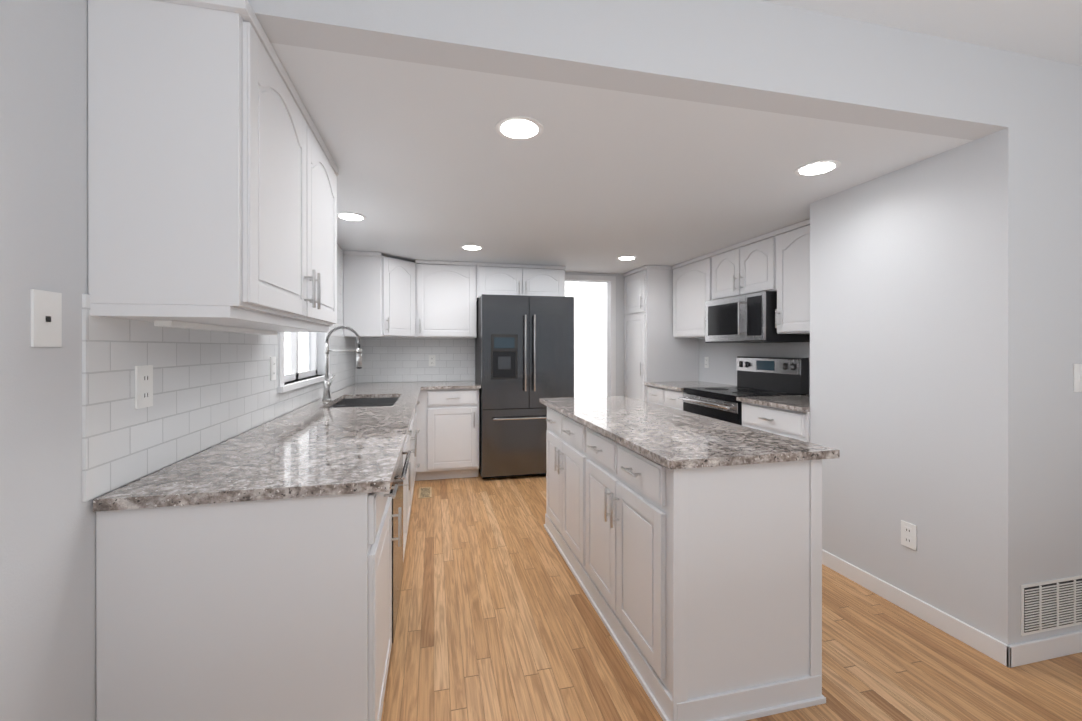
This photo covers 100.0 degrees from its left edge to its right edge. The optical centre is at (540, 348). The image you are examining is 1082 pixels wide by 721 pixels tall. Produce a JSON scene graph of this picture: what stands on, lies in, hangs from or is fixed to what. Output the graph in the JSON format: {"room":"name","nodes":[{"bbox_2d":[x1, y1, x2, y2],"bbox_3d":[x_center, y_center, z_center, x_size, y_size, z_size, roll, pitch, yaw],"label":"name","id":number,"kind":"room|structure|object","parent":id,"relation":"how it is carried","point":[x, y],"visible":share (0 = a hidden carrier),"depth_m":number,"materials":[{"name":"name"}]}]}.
{"room":"kitchen","nodes":[
{"label":"kitchen","id":0,"kind":"room"},
{"bbox_2d":[0,0,353,720],"bbox_3d":[-1.025,-0.032,0.585,0.120,2.620,8.760,0,0,-13],"label":"wall","id":1,"kind":"structure","parent":0,"point":[46,594],"depth_m":0.96,"materials":[{"name":"white paint"}]},
{"bbox_2d":[30,289,61,346],"bbox_3d":[-1.049,-0.063,0.965,0.006,0.118,0.072,0,0,-13],"label":"outlet plate","id":2,"kind":"object","parent":1,"relation":"attached to","point":[46,318],"visible":1,"depth_m":0.96,"materials":[{"name":"white plastic"}]},
{"bbox_2d":[88,0,337,331],"bbox_3d":[-1.021,-0.482,1.658,0.377,0.807,1.142,0,0,-13],"label":"upper cabinet","id":3,"kind":"object","parent":1,"relation":"attached to","point":[212,181],"visible":1,"depth_m":1.14,"materials":[{"name":"white wood"}]},
{"bbox_2d":[154,320,276,334],"bbox_3d":[-1.137,-0.069,1.668,0.040,0.016,0.870,0,0,-13],"label":"under-cabinet light","id":4,"kind":"object","parent":3,"relation":"attached to","point":[175,324],"visible":0.86,"depth_m":1.46,"materials":[{"name":"white plastic"}]},
{"bbox_2d":[82,245,354,501],"bbox_3d":[-1.508,-0.261,2.906,0.007,1.238,3.780,0,0,-13],"label":"backsplash","id":5,"kind":"structure","parent":1,"relation":"attached to","point":[211,388],"depth_m":1.42,"materials":[{"name":"tile"}]},
{"bbox_2d":[135,365,152,408],"bbox_3d":[-1.115,0.107,1.278,0.008,0.118,0.072,0,0,-13],"label":"outlet","id":6,"kind":"object","parent":5,"relation":"attached to","point":[144,386],"visible":1,"depth_m":1.27,"materials":[{"name":"white plastic"}]},
{"bbox_2d":[270,357,275,379],"bbox_3d":[-1.358,0.101,2.305,0.008,0.118,0.072,0,0,-13],"label":"outlet","id":7,"kind":"object","parent":5,"relation":"attached to","point":[272,368],"visible":1,"depth_m":2.29,"materials":[{"name":"white plastic"}]},
{"bbox_2d":[277,332,331,392],"bbox_3d":[-1.561,-0.282,2.935,0.153,1.025,1.180,0,0,-13],"label":"kitchen window","id":8,"kind":"structure","parent":1,"relation":"in","point":[293,356],"depth_m":2.94,"materials":[{"name":"white glass"}]},
{"bbox_2d":[363,272,624,395],"bbox_3d":[-0.124,0.123,5.236,3.770,2.300,0.120,0,0,-13],"label":"wall","id":9,"kind":"structure","parent":0,"point":[620,315],"depth_m":5.43,"materials":[{"name":"white paint"}]},
{"bbox_2d":[343,251,422,337],"bbox_3d":[-1.534,-0.489,4.521,0.694,0.755,0.620,0,0,-13],"label":"upper cabinet","id":10,"kind":"object","parent":9,"relation":"attached to","point":[387,297],"depth_m":4.22,"materials":[{"name":"white wood"}]},
{"bbox_2d":[355,338,474,382],"bbox_3d":[-1.335,0.112,4.885,1.238,0.488,0.007,0,0,-13],"label":"backsplash","id":11,"kind":"structure","parent":9,"relation":"attached to","point":[395,359],"depth_m":4.88,"materials":[{"name":"tile"}]},
{"bbox_2d":[429,355,434,365],"bbox_3d":[-1.179,0.131,4.914,0.072,0.118,0.008,0,0,-13],"label":"outlet","id":12,"kind":"object","parent":11,"relation":"attached to","point":[431,360],"visible":1,"depth_m":4.91,"materials":[{"name":"white plastic"}]},
{"bbox_2d":[423,260,478,337],"bbox_3d":[-1.018,-0.501,4.763,0.657,0.777,0.386,0,0,-13],"label":"upper cabinet","id":13,"kind":"object","parent":9,"relation":"attached to","point":[450,288],"depth_m":4.64,"materials":[{"name":"white wood"}]},
{"bbox_2d":[479,263,564,297],"bbox_3d":[-0.237,-0.708,4.971,0.951,0.362,0.339,0,0,-13],"label":"upper cabinet","id":14,"kind":"object","parent":9,"relation":"attached to","point":[494,278],"depth_m":4.80,"materials":[{"name":"white wood"}]},
{"bbox_2d":[565,274,615,395],"bbox_3d":[0.533,0.208,5.324,0.730,2.130,0.012,0,0,-13],"label":"trim","id":15,"kind":"structure","parent":9,"relation":"attached to","point":[612,279],"depth_m":5.39,"materials":[{"name":"white"}]},
{"bbox_2d":[565,281,606,396],"bbox_3d":[0.352,0.072,6.222,1.750,2.400,0.020,0,0,-13],"label":"doorway","id":16,"kind":"structure","parent":0,"point":[590,339],"depth_m":6.29,"materials":[{"name":"white"}]},
{"bbox_2d":[271,43,973,273],"bbox_3d":[0.289,-0.940,3.483,3.770,0.100,3.720,0,0,-13],"label":"ceiling","id":17,"kind":"structure","parent":0,"point":[431,163],"depth_m":2.19,"materials":[{"name":"white paint"}]},
{"bbox_2d":[337,212,365,220],"bbox_3d":[-1.281,-0.886,3.062,0.196,0.006,0.196,0,0,-13],"label":"recessed light","id":18,"kind":"object","parent":17,"relation":"in","point":[348,216],"visible":0.92,"depth_m":3.04,"materials":[{"name":"white plastic"}]},
{"bbox_2d":[461,245,482,249],"bbox_3d":[-0.609,-0.887,4.001,0.196,0.006,0.196,0,0,-13],"label":"recessed light","id":19,"kind":"object","parent":17,"relation":"in","point":[471,247],"visible":1,"depth_m":3.98,"materials":[{"name":"white plastic"}]},
{"bbox_2d":[495,116,543,139],"bbox_3d":[-0.087,-0.885,1.833,0.196,0.006,0.196,0,0,-13],"label":"recessed light","id":20,"kind":"object","parent":17,"relation":"in","point":[519,128],"visible":1,"depth_m":1.82,"materials":[{"name":"white plastic"}]},
{"bbox_2d":[617,256,636,259],"bbox_3d":[0.843,-0.888,4.467,0.196,0.006,0.196,0,0,-13],"label":"recessed light","id":21,"kind":"object","parent":17,"relation":"in","point":[626,258],"visible":1,"depth_m":4.46,"materials":[{"name":"white"}]},
{"bbox_2d":[794,160,840,175],"bbox_3d":[1.359,-0.885,2.236,0.196,0.006,0.196,0,0,-13],"label":"recessed light","id":22,"kind":"object","parent":17,"relation":"in","point":[820,167],"visible":1,"depth_m":2.23,"materials":[{"name":"white plastic"}]},
{"bbox_2d":[248,0,1081,644],"bbox_3d":[2.477,0.041,2.028,7.360,2.470,0.120,0,0,-13],"label":"wall","id":23,"kind":"structure","parent":0,"point":[944,342],"depth_m":1.69,"materials":[{"name":"white paint"}]},
{"bbox_2d":[901,520,916,549],"bbox_3d":[1.784,0.906,2.204,0.008,0.118,0.072,0,0,-13],"label":"outlet","id":24,"kind":"object","parent":23,"relation":"attached to","point":[909,535],"visible":1,"depth_m":2.20,"materials":[{"name":"white plastic"}]},
{"bbox_2d":[822,549,1001,663],"bbox_3d":[1.757,1.233,2.313,0.012,0.085,0.968,0,0,-13],"label":"baseboard","id":25,"kind":"structure","parent":23,"relation":"attached to","point":[969,635],"depth_m":2.14,"materials":[{"name":"white wood"}]},
{"bbox_2d":[1002,630,1081,667],"bbox_3d":[3.971,1.233,2.314,4.322,0.085,0.012,0,0,-13],"label":"baseboard","id":26,"kind":"structure","parent":23,"relation":"attached to","point":[1031,651],"depth_m":1.85,"materials":[{"name":"white wood"}]},
{"bbox_2d":[1021,575,1081,635],"bbox_3d":[2.142,1.062,1.884,0.400,0.205,0.007,0,0,-13],"label":"air vent","id":27,"kind":"object","parent":23,"relation":"in","point":[1049,605],"visible":1,"depth_m":1.87,"materials":[{"name":"white metal"}]},
{"bbox_2d":[1073,364,1081,391],"bbox_3d":[2.273,0.123,1.911,0.072,0.118,0.012,0,0,-13],"label":"light switch","id":28,"kind":"object","parent":23,"relation":"attached to","point":[1077,377],"visible":1,"depth_m":1.91,"materials":[{"name":"white plastic"}]},
{"bbox_2d":[381,472,1081,720],"bbox_3d":[0.772,1.306,2.418,10.500,0.060,11.500,0,0,-13],"label":"floor","id":29,"kind":"structure","parent":0,"point":[498,618],"depth_m":1.92,"materials":[{"name":"brown wood"}]},
{"bbox_2d":[96,484,396,720],"bbox_3d":[-0.835,0.834,1.448,0.641,0.886,0.550,0,0,-13],"label":"base cabinet","id":30,"kind":"object","parent":29,"relation":"on","point":[246,576],"depth_m":1.18,"materials":[{"name":"white wood"}]},
{"bbox_2d":[93,405,416,512],"bbox_3d":[-0.935,0.376,1.983,0.678,0.030,1.680,0,0,-13],"label":"countertop","id":31,"kind":"structure","parent":30,"relation":"on","point":[342,450],"depth_m":1.42,"materials":[{"name":"grey stone"}]},
{"bbox_2d":[322,325,361,400],"bbox_3d":[-1.384,0.099,3.176,0.261,0.520,0.109,0,0,-13],"label":"faucet","id":32,"kind":"object","parent":31,"relation":"on","point":[327,386],"visible":0.96,"depth_m":3.13,"materials":[{"name":"silver metal"}]},
{"bbox_2d":[325,397,416,424],"bbox_3d":[-1.410,0.832,3.886,0.641,0.886,0.560,0,0,-13],"label":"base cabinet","id":33,"kind":"object","parent":29,"relation":"on","point":[348,400],"depth_m":3.54,"materials":[{"name":"white wood"}]},
{"bbox_2d":[389,450,410,642],"bbox_3d":[-0.932,0.836,2.021,0.657,0.881,0.606,0,0,-13],"label":"dishwasher","id":34,"kind":"object","parent":29,"relation":"on","point":[397,551],"visible":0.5,"depth_m":1.95,"materials":[{"name":"silver"}]},
{"bbox_2d":[397,441,408,561],"bbox_3d":[-1.093,0.833,2.541,0.641,0.886,0.476,0,0,-13],"label":"base cabinet","id":35,"kind":"object","parent":29,"relation":"on","point":[405,482],"depth_m":2.56,"materials":[{"name":"white wood"}]},
{"bbox_2d":[409,425,416,518],"bbox_3d":[-1.240,0.952,3.166,0.641,0.646,0.920,0,0,-13],"label":"base cabinet","id":36,"kind":"object","parent":29,"relation":"on","point":[412,428],"depth_m":3.37,"materials":[{"name":"white wood"}]},
{"bbox_2d":[418,487,431,498],"bbox_3d":[-1.021,1.271,4.009,0.110,0.005,0.300,0,0,-13],"label":"floor vent","id":37,"kind":"object","parent":29,"relation":"in","point":[425,492],"visible":1,"depth_m":4.00,"materials":[{"name":"beige metal"}]},
{"bbox_2d":[417,389,478,480],"bbox_3d":[-0.968,0.831,4.652,0.609,0.886,0.627,0,0,-13],"label":"base cabinet","id":38,"kind":"object","parent":29,"relation":"on","point":[447,419],"depth_m":4.36,"materials":[{"name":"white wood"}]},
{"bbox_2d":[330,382,420,400],"bbox_3d":[-1.458,0.373,4.198,0.678,0.030,1.271,0,0,-13],"label":"countertop","id":39,"kind":"structure","parent":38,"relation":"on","point":[377,389],"depth_m":3.88,"materials":[{"name":"grey stone"}]},
{"bbox_2d":[328,397,398,407],"bbox_3d":[-1.228,0.493,3.188,0.450,0.206,0.820,0,0,-13],"label":"sink","id":40,"kind":"object","parent":39,"relation":"in","point":[350,401],"depth_m":3.54,"materials":[{"name":"silver metal"}]},
{"bbox_2d":[421,381,480,388],"bbox_3d":[-0.929,0.373,4.647,0.557,0.030,0.641,0,0,-13],"label":"countertop","id":41,"kind":"structure","parent":38,"relation":"on","point":[438,384],"depth_m":4.40,"materials":[{"name":"grey stone"}]},
{"bbox_2d":[475,294,573,477],"bbox_3d":[-0.189,0.378,4.747,0.920,1.790,0.759,0,0,-13],"label":"fridge","id":42,"kind":"object","parent":29,"relation":"on","point":[524,354],"visible":0.9,"depth_m":4.42,"materials":[{"name":"black metal"}]},
{"bbox_2d":[648,385,659,404],"bbox_3d":[1.478,0.831,4.752,0.629,0.886,0.376,0,0,-13],"label":"base cabinet","id":43,"kind":"object","parent":29,"relation":"on","point":[653,393],"depth_m":4.70,"materials":[{"name":"white wood"}]},
{"bbox_2d":[623,265,698,401],"bbox_3d":[1.346,0.192,5.207,0.677,2.162,0.608,0,0,-13],"label":"pantry cabinet","id":44,"kind":"object","parent":29,"relation":"on","point":[655,350],"visible":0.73,"depth_m":4.93,"materials":[{"name":"white wood"}]},
{"bbox_2d":[660,389,682,410],"bbox_3d":[1.564,0.831,4.387,0.629,0.886,0.375,0,0,-13],"label":"base cabinet","id":45,"kind":"object","parent":29,"relation":"on","point":[668,397],"depth_m":4.35,"materials":[{"name":"white wood"}]},
{"bbox_2d":[644,381,734,392],"bbox_3d":[1.509,0.373,4.566,0.654,0.030,0.751,0,0,-13],"label":"countertop","id":46,"kind":"structure","parent":45,"relation":"on","point":[679,386],"depth_m":4.52,"materials":[{"name":"grey stone"}]},
{"bbox_2d":[539,400,825,720],"bbox_3d":[0.504,0.833,2.442,0.643,0.886,1.814,0,0,-13],"label":"kitchen island","id":47,"kind":"object","parent":29,"relation":"on","point":[688,545],"depth_m":1.61,"materials":[{"name":"white wood"}]},
{"bbox_2d":[539,396,838,471],"bbox_3d":[0.525,0.375,2.451,0.664,0.030,1.870,0,0,-13],"label":"island countertop","id":48,"kind":"structure","parent":47,"relation":"on","point":[678,438],"depth_m":1.86,"materials":[{"name":"grey stone"}]},
{"bbox_2d":[678,356,808,424],"bbox_3d":[1.652,0.664,3.820,0.700,1.180,0.761,0,0,-13],"label":"range","id":49,"kind":"object","parent":29,"relation":"on","point":[770,376],"visible":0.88,"depth_m":3.74,"materials":[{"name":"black metal"}]},
{"bbox_2d":[741,401,809,441],"bbox_3d":[1.855,0.832,3.156,0.629,0.886,0.616,0,0,-13],"label":"base cabinet","id":50,"kind":"object","parent":29,"relation":"on","point":[787,415],"depth_m":3.01,"materials":[{"name":"white wood"}]},
{"bbox_2d":[736,395,809,412],"bbox_3d":[1.842,0.374,3.153,0.654,0.030,0.616,0,0,-13],"label":"countertop","id":51,"kind":"structure","parent":50,"relation":"on","point":[797,403],"depth_m":3.11,"materials":[{"name":"grey stone"}]},
{"bbox_2d":[699,338,809,394],"bbox_3d":[1.979,0.124,4.269,0.120,2.300,2.730,0,0,-13],"label":"wall","id":52,"kind":"structure","parent":0,"point":[721,369],"depth_m":4.46,"materials":[{"name":"white paint"}]},
{"bbox_2d":[672,251,715,337],"bbox_3d":[1.671,-0.500,4.566,0.339,0.777,0.780,0,0,-13],"label":"upper cabinet","id":53,"kind":"object","parent":52,"relation":"attached to","point":[694,280],"depth_m":4.52,"materials":[{"name":"white wood"}]},
{"bbox_2d":[705,357,708,367],"bbox_3d":[1.773,0.148,4.862,0.008,0.118,0.072,0,0,-13],"label":"outlet","id":54,"kind":"object","parent":52,"relation":"attached to","point":[706,362],"visible":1,"depth_m":4.85,"materials":[{"name":"white plastic"}]},
{"bbox_2d":[716,231,775,299],"bbox_3d":[1.837,-0.665,3.862,0.339,0.447,0.815,0,0,-13],"label":"upper cabinet","id":55,"kind":"object","parent":52,"relation":"attached to","point":[749,266],"depth_m":3.73,"materials":[{"name":"white wood"}]},
{"bbox_2d":[705,291,809,342],"bbox_3d":[1.776,-0.243,3.847,0.464,0.385,0.760,0,0,-13],"label":"microwave","id":56,"kind":"object","parent":55,"relation":"attached to","point":[748,318],"visible":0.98,"depth_m":3.65,"materials":[{"name":"silver metal"}]},
{"bbox_2d":[775,219,809,333],"bbox_3d":[1.990,-0.499,3.213,0.339,0.777,0.667,0,0,-13],"label":"upper cabinet","id":57,"kind":"object","parent":52,"relation":"attached to","point":[778,261],"depth_m":3.25,"materials":[{"name":"white wood"}]},
{"bbox_2d":[760,0,1081,65],"bbox_3d":[2.984,-1.241,-0.381,7.480,0.100,5.040,0,0,-13],"label":"ceiling","id":58,"kind":"structure","parent":0,"point":[1049,29],"depth_m":1.65,"materials":[{"name":"white paint"}]}
]}

